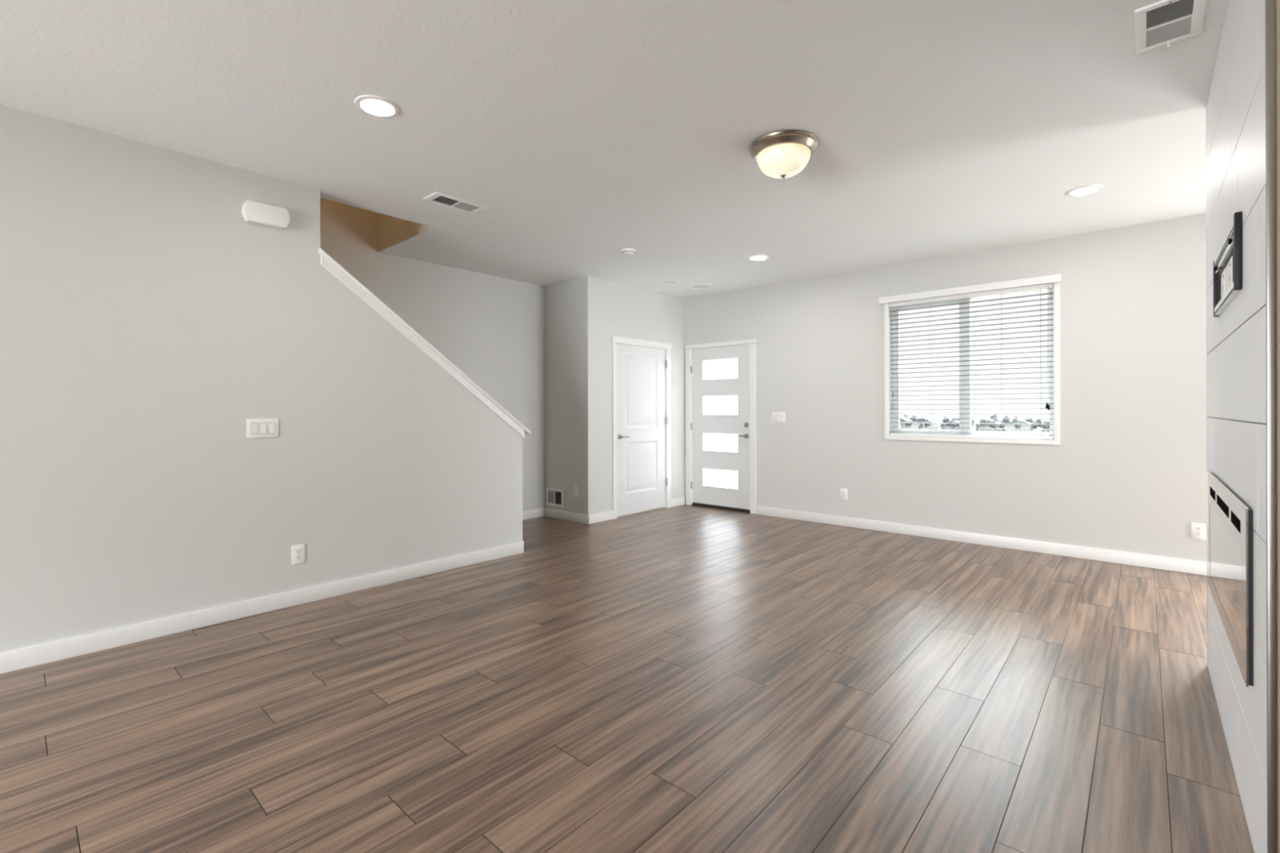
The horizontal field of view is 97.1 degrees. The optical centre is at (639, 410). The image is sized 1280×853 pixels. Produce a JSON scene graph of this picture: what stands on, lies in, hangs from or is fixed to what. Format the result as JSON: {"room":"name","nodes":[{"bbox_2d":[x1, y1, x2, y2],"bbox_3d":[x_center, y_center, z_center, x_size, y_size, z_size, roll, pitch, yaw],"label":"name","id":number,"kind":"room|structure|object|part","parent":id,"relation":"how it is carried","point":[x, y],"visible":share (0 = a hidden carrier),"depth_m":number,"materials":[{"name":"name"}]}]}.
{"room":"living room","nodes":[
{"label":"living room","id":0,"kind":"room"},
{"bbox_2d":[0,104,522,653],"bbox_3d":[-3.439,-0.102,2.424,0.140,2.740,7.046,0,0,42],"label":"wall","id":1,"kind":"structure","parent":0,"point":[144,321],"depth_m":3.27,"materials":[{"name":"white paint"}]},
{"bbox_2d":[0,541,524,674],"bbox_3d":[-3.431,1.218,2.429,0.168,0.100,7.060,0,0,42],"label":"baseboard","id":2,"kind":"structure","parent":1,"relation":"attached to","point":[45,653],"depth_m":3.37,"materials":[{"name":"white paint"}]},
{"bbox_2d":[246,417,278,438],"bbox_3d":[-2.354,0.113,3.527,0.011,0.121,0.172,0,0,42],"label":"light switch","id":3,"kind":"object","parent":1,"relation":"attached to","point":[255,428],"visible":1,"depth_m":3.52,"materials":[{"name":"white plastic"}]},
{"bbox_2d":[241,200,289,229],"bbox_3d":[-2.332,-1.218,3.527,0.050,0.126,0.249,0,0,42],"label":"door chime","id":4,"kind":"object","parent":1,"relation":"attached to","point":[252,211],"visible":1,"depth_m":3.51,"materials":[{"name":"white plastic"}]},
{"bbox_2d":[291,543,305,564],"bbox_3d":[-2.223,0.938,3.675,0.008,0.124,0.079,0,0,42],"label":"wall outlet","id":5,"kind":"object","parent":1,"relation":"attached to","point":[298,552],"visible":1,"depth_m":3.67,"materials":[{"name":"white plastic"}]},
{"bbox_2d":[295,555,301,559],"bbox_3d":[-2.221,0.958,3.673,0.003,0.029,0.033,0,0,42],"label":"socket","id":6,"kind":"object","parent":5,"relation":"attached to","point":[297,557],"depth_m":3.67,"materials":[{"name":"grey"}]},
{"bbox_2d":[318,248,531,437],"bbox_3d":[-1.619,-0.416,4.465,0.195,1.326,1.732,0,0,42],"label":"trim","id":7,"kind":"structure","parent":1,"relation":"attached to","point":[327,262],"depth_m":4.26,"materials":[{"name":"white paint"}]},
{"bbox_2d":[377,213,434,252],"bbox_3d":[-2.010,-2.730,4.967,1.060,2.510,0.128,0,0,42],"label":"wall","id":8,"kind":"structure","parent":0,"point":[392,231],"depth_m":5.04,"materials":[{"name":"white paint"}]},
{"bbox_2d":[320,198,545,511],"bbox_3d":[-3.895,-1.356,3.734,0.120,5.250,8.400,0,0,42],"label":"wall","id":9,"kind":"structure","parent":0,"point":[491,328],"depth_m":6.01,"materials":[{"name":"white paint"}]},
{"bbox_2d":[522,507,545,519],"bbox_3d":[-1.572,1.214,6.235,0.014,0.100,1.316,0,0,42],"label":"baseboard","id":10,"kind":"structure","parent":9,"relation":"attached to","point":[538,513],"depth_m":6.59,"materials":[{"name":"white paint"}]},
{"bbox_2d":[544,278,581,514],"bbox_3d":[-0.859,-0.108,6.576,0.630,2.740,0.120,0,0,42],"label":"wall","id":11,"kind":"structure","parent":0,"point":[562,300],"depth_m":6.51,"materials":[{"name":"white paint"}]},
{"bbox_2d":[546,487,563,507],"bbox_3d":[-0.999,1.022,6.616,0.300,0.206,0.012,0,0,42],"label":"air vent","id":12,"kind":"object","parent":11,"relation":"in","point":[554,497],"visible":1,"depth_m":6.61,"materials":[{"name":"white metal"}]},
{"bbox_2d":[545,507,589,524],"bbox_3d":[-0.850,1.212,6.482,0.764,0.100,0.014,0,0,42],"label":"baseboard","id":13,"kind":"structure","parent":11,"relation":"attached to","point":[564,515],"depth_m":6.45,"materials":[{"name":"white paint"}]},
{"bbox_2d":[573,485,578,497],"bbox_3d":[-0.720,0.914,6.370,0.079,0.124,0.008,0,0,42],"label":"wall outlet","id":14,"kind":"object","parent":11,"relation":"attached to","point":[575,487],"visible":1,"depth_m":6.36,"materials":[{"name":"grey plastic"}]},
{"bbox_2d":[0,0,1228,299],"bbox_3d":[0.532,-1.541,0.895,10.270,0.121,10.330,0,0,42],"label":"ceiling","id":15,"kind":"structure","parent":0,"point":[587,131],"depth_m":2.78,"materials":[{"name":"white paint"}]},
{"bbox_2d":[354,94,400,118],"bbox_3d":[-1.277,-1.473,2.749,0.204,0.008,0.204,0,0,42],"label":"recessed light","id":16,"kind":"object","parent":15,"relation":"in","point":[373,105],"visible":1,"depth_m":2.74,"materials":[{"name":"white plastic"}]},
{"bbox_2d":[422,191,488,214],"bbox_3d":[-1.310,-1.471,4.029,0.185,0.012,0.408,0,0,42],"label":"ceiling vent","id":17,"kind":"object","parent":15,"relation":"in","point":[437,197],"visible":1,"depth_m":4.02,"materials":[{"name":"white metal"}]},
{"bbox_2d":[621,248,635,256],"bbox_3d":[-0.108,-1.458,5.235,0.136,0.044,0.136,0,0,42],"label":"smoke detector","id":18,"kind":"object","parent":15,"relation":"attached to","point":[627,251],"visible":1,"depth_m":5.19,"materials":[{"name":"white plastic"}]},
{"bbox_3d":[-0.108,-1.472,5.235,0.136,0.016,0.136,0,0,42],"label":"plate","id":19,"kind":"part","parent":18,"relation":"part of","materials":[{"name":"white plastic"}]},
{"bbox_2d":[662,279,678,284],"bbox_3d":[0.350,-1.475,6.494,0.180,0.011,0.180,0,0,42],"label":"recessed light","id":20,"kind":"object","parent":15,"relation":"in","point":[670,281],"visible":1,"depth_m":6.48,"materials":[{"name":"white plastic"}]},
{"bbox_2d":[688,283,713,289],"bbox_3d":[0.729,-1.475,6.753,0.304,0.014,0.304,0,0,42],"label":"ceiling speaker","id":21,"kind":"object","parent":15,"relation":"attached to","point":[698,286],"visible":1,"depth_m":6.73,"materials":[{"name":"white plastic"}]},
{"bbox_2d":[747,254,768,261],"bbox_3d":[1.150,-1.478,5.494,0.204,0.008,0.204,0,0,42],"label":"recessed light","id":22,"kind":"object","parent":15,"relation":"in","point":[757,257],"visible":1,"depth_m":5.47,"materials":[{"name":"white"}]},
{"bbox_2d":[749,129,818,180],"bbox_3d":[0.805,-1.385,3.170,0.378,0.194,0.378,0,0,-1],"label":"dome light","id":23,"kind":"object","parent":15,"relation":"attached to","point":[784,154],"visible":1,"depth_m":3.07,"materials":[{"name":"white glass"}]},
{"bbox_3d":[0.805,-1.375,3.170,0.293,0.118,0.293,0,0,42],"label":"lamp shade","id":24,"kind":"part","parent":23,"relation":"part of","materials":[{"name":"beige glass"}]},
{"bbox_2d":[1065,184,1103,196],"bbox_3d":[3.009,-1.483,3.825,0.204,0.008,0.204,0,0,42],"label":"recessed light","id":25,"kind":"object","parent":15,"relation":"in","point":[1092,188],"visible":1,"depth_m":3.81,"materials":[{"name":"white"}]},
{"bbox_2d":[1134,0,1206,54],"bbox_3d":[2.019,-1.470,2.156,0.195,0.028,0.335,0,0,42],"label":"ceiling vent","id":26,"kind":"object","parent":15,"relation":"in","point":[1164,22],"visible":1,"depth_m":2.15,"materials":[{"name":"white metal"}]},
{"bbox_2d":[0,504,1254,852],"bbox_3d":[0.494,1.319,0.935,10.390,0.120,10.330,0,0,42],"label":"floor","id":27,"kind":"structure","parent":0,"point":[684,678],"depth_m":2.37,"materials":[{"name":"brown wood"}]},
{"bbox_2d":[580,276,684,515],"bbox_3d":[-0.032,-0.110,6.940,0.120,2.740,1.763,0,0,42],"label":"wall","id":28,"kind":"structure","parent":0,"point":[607,308],"depth_m":6.47,"materials":[{"name":"white paint"}]},
{"bbox_2d":[588,497,684,524],"bbox_3d":[0.010,1.210,6.883,0.014,0.100,1.757,0,0,42],"label":"baseboard","id":29,"kind":"structure","parent":28,"relation":"attached to","point":[606,516],"depth_m":6.44,"materials":[{"name":"white paint"}]},
{"bbox_2d":[611,335,671,519],"bbox_3d":[0.013,0.201,6.947,0.177,2.118,1.092,0,0,42],"label":"door","id":30,"kind":"structure","parent":28,"relation":"in","point":[642,369],"depth_m":6.91,"materials":[{"name":"white paint"}]},
{"bbox_3d":[-0.185,0.313,6.638,0.061,0.062,0.148,0,0,42],"label":"handle","id":31,"kind":"part","parent":30,"relation":"part of","materials":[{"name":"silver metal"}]},
{"bbox_2d":[684,213,1207,562],"bbox_3d":[4.106,-0.120,4.535,9.500,2.740,0.150,0,0,42],"label":"wall","id":32,"kind":"structure","parent":0,"point":[1126,472],"depth_m":4.99,"materials":[{"name":"white paint"}]},
{"bbox_2d":[684,338,756,514],"bbox_3d":[1.050,0.198,7.229,1.070,2.120,0.193,0,0,42],"label":"door","id":33,"kind":"structure","parent":32,"relation":"in","point":[721,376],"depth_m":7.21,"materials":[{"name":"white paint"}]},
{"bbox_3d":[1.019,-0.063,7.205,0.567,0.277,0.006,0,0,42],"label":"pane frame","id":34,"kind":"part","parent":33,"relation":"part of","materials":[{"name":"white glass"}]},
{"bbox_3d":[1.018,-0.523,7.205,0.567,0.286,0.006,0,0,42],"label":"pane frame","id":35,"kind":"part","parent":33,"relation":"part of","materials":[{"name":"white glass"}]},
{"bbox_3d":[1.021,0.872,7.205,0.567,0.260,0.006,0,0,42],"label":"pane frame","id":36,"kind":"part","parent":33,"relation":"part of","materials":[{"name":"white glass"}]},
{"bbox_3d":[1.020,0.411,7.205,0.567,0.263,0.006,0,0,42],"label":"pane frame","id":37,"kind":"part","parent":33,"relation":"part of","materials":[{"name":"white glass"}]},
{"bbox_3d":[1.037,0.872,7.224,0.539,0.232,0.004,0,0,42],"label":"glass pane","id":38,"kind":"part","parent":33,"relation":"part of","materials":[{"name":"white glass"}]},
{"bbox_3d":[1.036,0.411,7.224,0.539,0.235,0.004,0,0,42],"label":"glass pane","id":39,"kind":"part","parent":33,"relation":"part of","materials":[{"name":"white glass"}]},
{"bbox_3d":[1.035,-0.063,7.224,0.539,0.249,0.004,0,0,42],"label":"glass pane","id":40,"kind":"part","parent":33,"relation":"part of","materials":[{"name":"white glass"}]},
{"bbox_3d":[1.034,-0.523,7.224,0.539,0.258,0.004,0,0,42],"label":"glass pane","id":41,"kind":"part","parent":33,"relation":"part of","materials":[{"name":"white glass"}]},
{"bbox_3d":[1.256,0.319,6.957,0.148,0.062,0.061,0,0,42],"label":"handle","id":42,"kind":"part","parent":33,"relation":"part of","materials":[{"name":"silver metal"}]},
{"bbox_2d":[771,412,785,422],"bbox_3d":[1.625,0.087,6.638,0.172,0.121,0.011,0,0,42],"label":"light switch","id":43,"kind":"object","parent":32,"relation":"attached to","point":[776,417],"visible":1,"depth_m":6.64,"materials":[{"name":"white plastic"}]},
{"bbox_2d":[840,488,847,500],"bbox_3d":[2.209,0.913,6.122,0.079,0.124,0.008,0,0,42],"label":"wall outlet","id":44,"kind":"object","parent":32,"relation":"attached to","point":[843,492],"visible":1,"depth_m":6.12,"materials":[{"name":"grey plastic"}]},
{"bbox_2d":[884,281,1059,444],"bbox_3d":[3.118,-0.416,5.405,1.458,1.433,0.162,0,0,42],"label":"window","id":45,"kind":"structure","parent":32,"relation":"in","point":[1055,295],"depth_m":5.43,"materials":[{"name":"white plastic"}]},
{"bbox_3d":[2.893,-0.422,5.668,0.614,1.288,0.040,0,0,42],"label":"sash","id":46,"kind":"part","parent":45,"relation":"part of","materials":[{"name":"white plastic"}]},
{"bbox_2d":[879,274,1061,439],"bbox_3d":[3.067,-0.451,5.366,1.511,1.422,0.115,0,0,42],"label":"window blind","id":47,"kind":"object","parent":45,"relation":"attached to","point":[1048,279],"visible":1,"depth_m":5.28,"materials":[{"name":"white plastic"}]},
{"bbox_3d":[2.588,-0.566,5.789,0.002,1.030,0.002,0,0,42],"label":"tilt cord","id":48,"kind":"part","parent":47,"relation":"part of","materials":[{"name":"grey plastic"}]},
{"bbox_3d":[2.651,-0.416,5.776,0.002,1.330,0.055,0,0,42],"label":"ladder cord","id":49,"kind":"part","parent":47,"relation":"part of","materials":[{"name":"white fabric"}]},
{"bbox_3d":[3.096,0.249,5.381,1.365,0.022,0.048,0,0,42],"label":"rail","id":50,"kind":"part","parent":47,"relation":"part of","materials":[{"name":"white plastic"}]},
{"bbox_3d":[3.318,-0.418,5.181,0.002,1.330,0.055,0,0,42],"label":"ladder cord","id":51,"kind":"part","parent":47,"relation":"part of","materials":[{"name":"white fabric"}]},
{"bbox_3d":[3.538,-0.418,4.986,0.002,1.330,0.055,0,0,42],"label":"ladder cord","id":52,"kind":"part","parent":47,"relation":"part of","materials":[{"name":"white fabric"}]},
{"bbox_3d":[3.556,-0.566,4.926,0.012,1.035,0.002,0,0,42],"label":"lift cord","id":53,"kind":"part","parent":47,"relation":"part of","materials":[{"name":"white fabric"}]},
{"bbox_2d":[755,506,1207,575],"bbox_3d":[4.504,1.199,4.074,8.297,0.100,0.014,0,0,42],"label":"baseboard","id":54,"kind":"structure","parent":32,"relation":"attached to","point":[1197,567],"depth_m":5.11,"materials":[{"name":"white paint"}]},
{"bbox_2d":[1191,522,1205,540],"bbox_3d":[4.253,0.923,4.301,0.079,0.124,0.008,0,0,42],"label":"wall outlet","id":55,"kind":"object","parent":32,"relation":"attached to","point":[1197,530],"visible":1,"depth_m":4.30,"materials":[{"name":"grey plastic"}]},
{"bbox_2d":[1205,0,1279,852],"bbox_3d":[2.392,-0.116,1.910,0.568,2.740,1.800,0,0,42],"label":"wall","id":56,"kind":"structure","parent":0,"point":[1242,108],"depth_m":1.62,"materials":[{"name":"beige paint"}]},
{"bbox_3d":[2.783,-0.116,2.762,0.017,2.740,0.006,0,0,42],"label":"edge trim","id":57,"kind":"part","parent":56,"relation":"part of","materials":[{"name":"silver metal"}]},
{"bbox_2d":[1218,248,1233,302],"bbox_3d":[2.149,-0.482,2.069,0.008,0.126,0.480,0,0,42],"label":"outlet box","id":58,"kind":"object","parent":56,"relation":"attached to","point":[1226,273],"visible":0.63,"depth_m":2.09,"materials":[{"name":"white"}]},
{"bbox_3d":[2.222,-0.483,2.151,0.002,0.096,0.080,0,0,42],"label":"socket plate","id":59,"kind":"part","parent":58,"relation":"part of","materials":[{"name":"white plastic"}]},
{"bbox_3d":[2.151,-0.482,2.067,0.002,0.106,0.456,0,0,42],"label":"plate","id":60,"kind":"part","parent":58,"relation":"part of","materials":[{"name":"white plastic"}]},
{"bbox_3d":[2.069,-0.482,1.979,0.002,0.096,0.080,0,0,42],"label":"socket plate","id":61,"kind":"part","parent":58,"relation":"part of","materials":[{"name":"white plastic"}]},
{"bbox_2d":[1213,211,1242,316],"bbox_3d":[2.124,-0.502,2.051,0.020,0.242,0.745,0,0,42],"label":"bracket","id":62,"kind":"object","parent":56,"relation":"attached to","point":[1234,235],"visible":0.98,"depth_m":1.87,"materials":[{"name":"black metal"}]},
{"bbox_3d":[2.365,-0.499,2.318,0.016,0.230,0.026,0,0,42],"label":"arm","id":63,"kind":"part","parent":62,"relation":"part of","materials":[{"name":"black"}]},
{"bbox_3d":[2.133,-0.596,2.057,0.015,0.030,0.699,0,0,42],"label":"rail","id":64,"kind":"part","parent":62,"relation":"part of","materials":[{"name":"silver metal"}]},
{"bbox_3d":[2.134,-0.400,2.057,0.015,0.030,0.699,0,0,42],"label":"rail","id":65,"kind":"part","parent":62,"relation":"part of","materials":[{"name":"silver metal"}]},
{"bbox_3d":[1.889,-0.501,1.784,0.017,0.242,0.034,0,0,42],"label":"arm","id":66,"kind":"part","parent":62,"relation":"part of","materials":[{"name":"black metal"}]},
{"bbox_2d":[1207,470,1253,687],"bbox_3d":[2.169,0.533,2.095,0.015,0.511,1.302,0,0,42],"label":"electric fireplace","id":67,"kind":"object","parent":56,"relation":"attached to","point":[1229,519],"visible":1,"depth_m":1.87,"materials":[{"name":"black"}]},
{"bbox_3d":[2.165,0.572,2.097,0.004,0.313,1.080,0,0,42],"label":"glass","id":68,"kind":"part","parent":67,"relation":"part of","materials":[{"name":"black glass"}]},
{"bbox_3d":[1.590,-0.114,1.423,0.017,2.740,0.006,0,0,42],"label":"edge trim","id":69,"kind":"part","parent":56,"relation":"part of","materials":[{"name":"silver metal"}]},
{"label":"outside","id":70,"kind":"structure","parent":0,"visible":0},
{"bbox_2d":[937,424,1049,434],"bbox_3d":[59.640,5.944,232.331,620.000,8.750,413.700,0,0,42],"label":"ground","id":71,"kind":"structure","parent":70,"point":[1036,432],"depth_m":46.08,"materials":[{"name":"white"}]},
{"bbox_2d":[899,416,912,428],"bbox_3d":[129.860,6.658,280.794,9.505,6.992,9.658,0,0,42],"label":"house","id":72,"kind":"structure","parent":71,"relation":"on","point":[901,424],"depth_m":276.45,"materials":[{"name":"grey"}]},
{"bbox_2d":[905,420,911,428],"bbox_3d":[119.457,7.287,251.117,2.554,5.683,2.107,0,0,42],"label":"tree","id":73,"kind":"object","parent":71,"relation":"on","point":[907,424],"visible":0.8,"depth_m":250.61,"materials":[{"name":"grey plant"}]},
{"bbox_2d":[909,415,917,421],"bbox_3d":[142.056,6.300,293.314,3.942,7.548,3.436,0,0,42],"label":"tree","id":74,"kind":"object","parent":71,"relation":"on","point":[913,416],"visible":0.55,"depth_m":292.35,"materials":[{"name":"grey plant"}]},
{"bbox_2d":[911,417,937,429],"bbox_3d":[134.422,6.782,266.807,9.952,6.722,9.729,0,0,42],"label":"house","id":75,"kind":"structure","parent":71,"relation":"on","point":[931,420],"depth_m":264.11,"materials":[{"name":"grey"}]},
{"bbox_2d":[924,419,929,429],"bbox_3d":[122.994,7.021,242.198,2.419,6.197,2.537,0,0,42],"label":"tree","id":76,"kind":"object","parent":71,"relation":"on","point":[926,420],"visible":0.73,"depth_m":241.54,"materials":[{"name":"grey plant"}]},
{"bbox_2d":[939,423,946,429],"bbox_3d":[130.699,7.724,243.734,2.314,4.755,2.152,0,0,42],"label":"tree","id":77,"kind":"object","parent":71,"relation":"on","point":[943,425],"visible":0.58,"depth_m":243.04,"materials":[{"name":"grey plant"}]},
{"bbox_2d":[942,416,949,422],"bbox_3d":[157.413,6.665,290.022,3.664,6.746,2.693,0,0,42],"label":"tree","id":78,"kind":"object","parent":71,"relation":"on","point":[944,420],"visible":0.57,"depth_m":289.43,"materials":[{"name":"grey plant"}]},
{"bbox_2d":[944,420,959,430],"bbox_3d":[144.153,7.395,258.783,9.879,5.450,8.947,0,0,42],"label":"house","id":79,"kind":"structure","parent":71,"relation":"on","point":[948,425],"depth_m":256.24,"materials":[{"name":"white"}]},
{"bbox_2d":[950,422,956,429],"bbox_3d":[132.479,7.504,238.591,2.312,5.186,2.073,0,0,42],"label":"tree","id":80,"kind":"object","parent":71,"relation":"on","point":[953,425],"visible":0.7,"depth_m":238.02,"materials":[{"name":"grey plant"}]},
{"bbox_2d":[975,423,980,431],"bbox_3d":[139.219,7.664,232.957,1.896,4.834,2.108,0,0,42],"label":"tree","id":81,"kind":"object","parent":71,"relation":"on","point":[977,425],"visible":0.8,"depth_m":232.51,"materials":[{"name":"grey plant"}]},
{"bbox_2d":[979,419,1001,431],"bbox_3d":[158.917,7.237,256.061,8.021,5.695,9.401,0,0,42],"label":"house","id":82,"kind":"structure","parent":71,"relation":"on","point":[982,425],"depth_m":253.22,"materials":[{"name":"grey"}]},
{"bbox_2d":[989,420,996,431],"bbox_3d":[145.362,7.182,232.571,2.443,5.770,2.519,0,0,42],"label":"tree","id":83,"kind":"object","parent":71,"relation":"on","point":[993,426],"visible":0.72,"depth_m":232.11,"materials":[{"name":"grey plant"}]},
{"bbox_2d":[990,414,999,422],"bbox_3d":[169.770,5.991,270.581,3.960,8.037,3.420,0,0,42],"label":"tree","id":84,"kind":"object","parent":71,"relation":"on","point":[992,415],"visible":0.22,"depth_m":269.65,"materials":[{"name":"grey plant"}]},
{"bbox_2d":[998,421,1005,431],"bbox_3d":[145.180,7.203,226.400,2.425,5.728,2.448,0,0,42],"label":"tree","id":85,"kind":"object","parent":71,"relation":"on","point":[1002,426],"visible":0.85,"depth_m":225.77,"materials":[{"name":"grey plant"}]},
{"bbox_2d":[1002,414,1009,426],"bbox_3d":[174.769,6.076,269.649,3.398,7.843,3.267,0,0,42],"label":"tree","id":86,"kind":"object","parent":71,"relation":"on","point":[1005,421],"visible":0.47,"depth_m":268.73,"materials":[{"name":"grey plant"}]},
{"bbox_2d":[1013,421,1021,431],"bbox_3d":[151.580,7.222,226.769,2.576,5.659,2.527,0,0,42],"label":"tree","id":87,"kind":"object","parent":71,"relation":"on","point":[1017,426],"visible":0.87,"depth_m":226.27,"materials":[{"name":"grey plant"}]},
{"bbox_2d":[1004,419,1032,431],"bbox_3d":[165.778,7.121,246.990,9.982,5.896,7.888,0,0,42],"label":"house","id":88,"kind":"structure","parent":71,"relation":"on","point":[1007,426],"depth_m":244.23,"materials":[{"name":"grey"}]},
{"bbox_2d":[1025,417,1033,422],"bbox_3d":[181.996,6.549,264.196,3.193,6.863,2.546,0,0,42],"label":"tree","id":89,"kind":"object","parent":71,"relation":"on","point":[1027,420],"visible":0.48,"depth_m":263.44,"materials":[{"name":"grey plant"}]},
{"bbox_2d":[1030,421,1037,431],"bbox_3d":[157.805,7.269,226.389,2.546,5.537,2.363,0,0,42],"label":"tree","id":90,"kind":"object","parent":71,"relation":"on","point":[1033,426],"visible":0.82,"depth_m":225.91,"materials":[{"name":"grey plant"}]},
{"bbox_2d":[1035,419,1041,431],"bbox_3d":[181.743,6.977,257.640,2.868,6.007,2.337,0,0,42],"label":"tree","id":91,"kind":"object","parent":71,"relation":"on","point":[1037,421],"visible":0.64,"depth_m":256.93,"materials":[{"name":"grey plant"}]},
{"bbox_3d":[181.755,6.038,257.660,2.813,4.130,2.174,0,0,29],"label":"crown","id":92,"kind":"part","parent":91,"relation":"part of","materials":[{"name":"grey plant"}]},
{"bbox_2d":[1040,421,1049,432],"bbox_3d":[172.960,6.799,234.729,10.002,6.506,9.761,0,0,42],"label":"house","id":93,"kind":"structure","parent":71,"relation":"on","point":[1042,431],"depth_m":233.19,"materials":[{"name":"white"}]},
{"bbox_2d":[1041,421,1049,432],"bbox_3d":[159.861,7.112,222.511,2.871,5.841,2.525,0,0,42],"label":"tree","id":94,"kind":"object","parent":71,"relation":"on","point":[1045,426],"visible":0.91,"depth_m":222.03,"materials":[{"name":"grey plant"}]}
]}

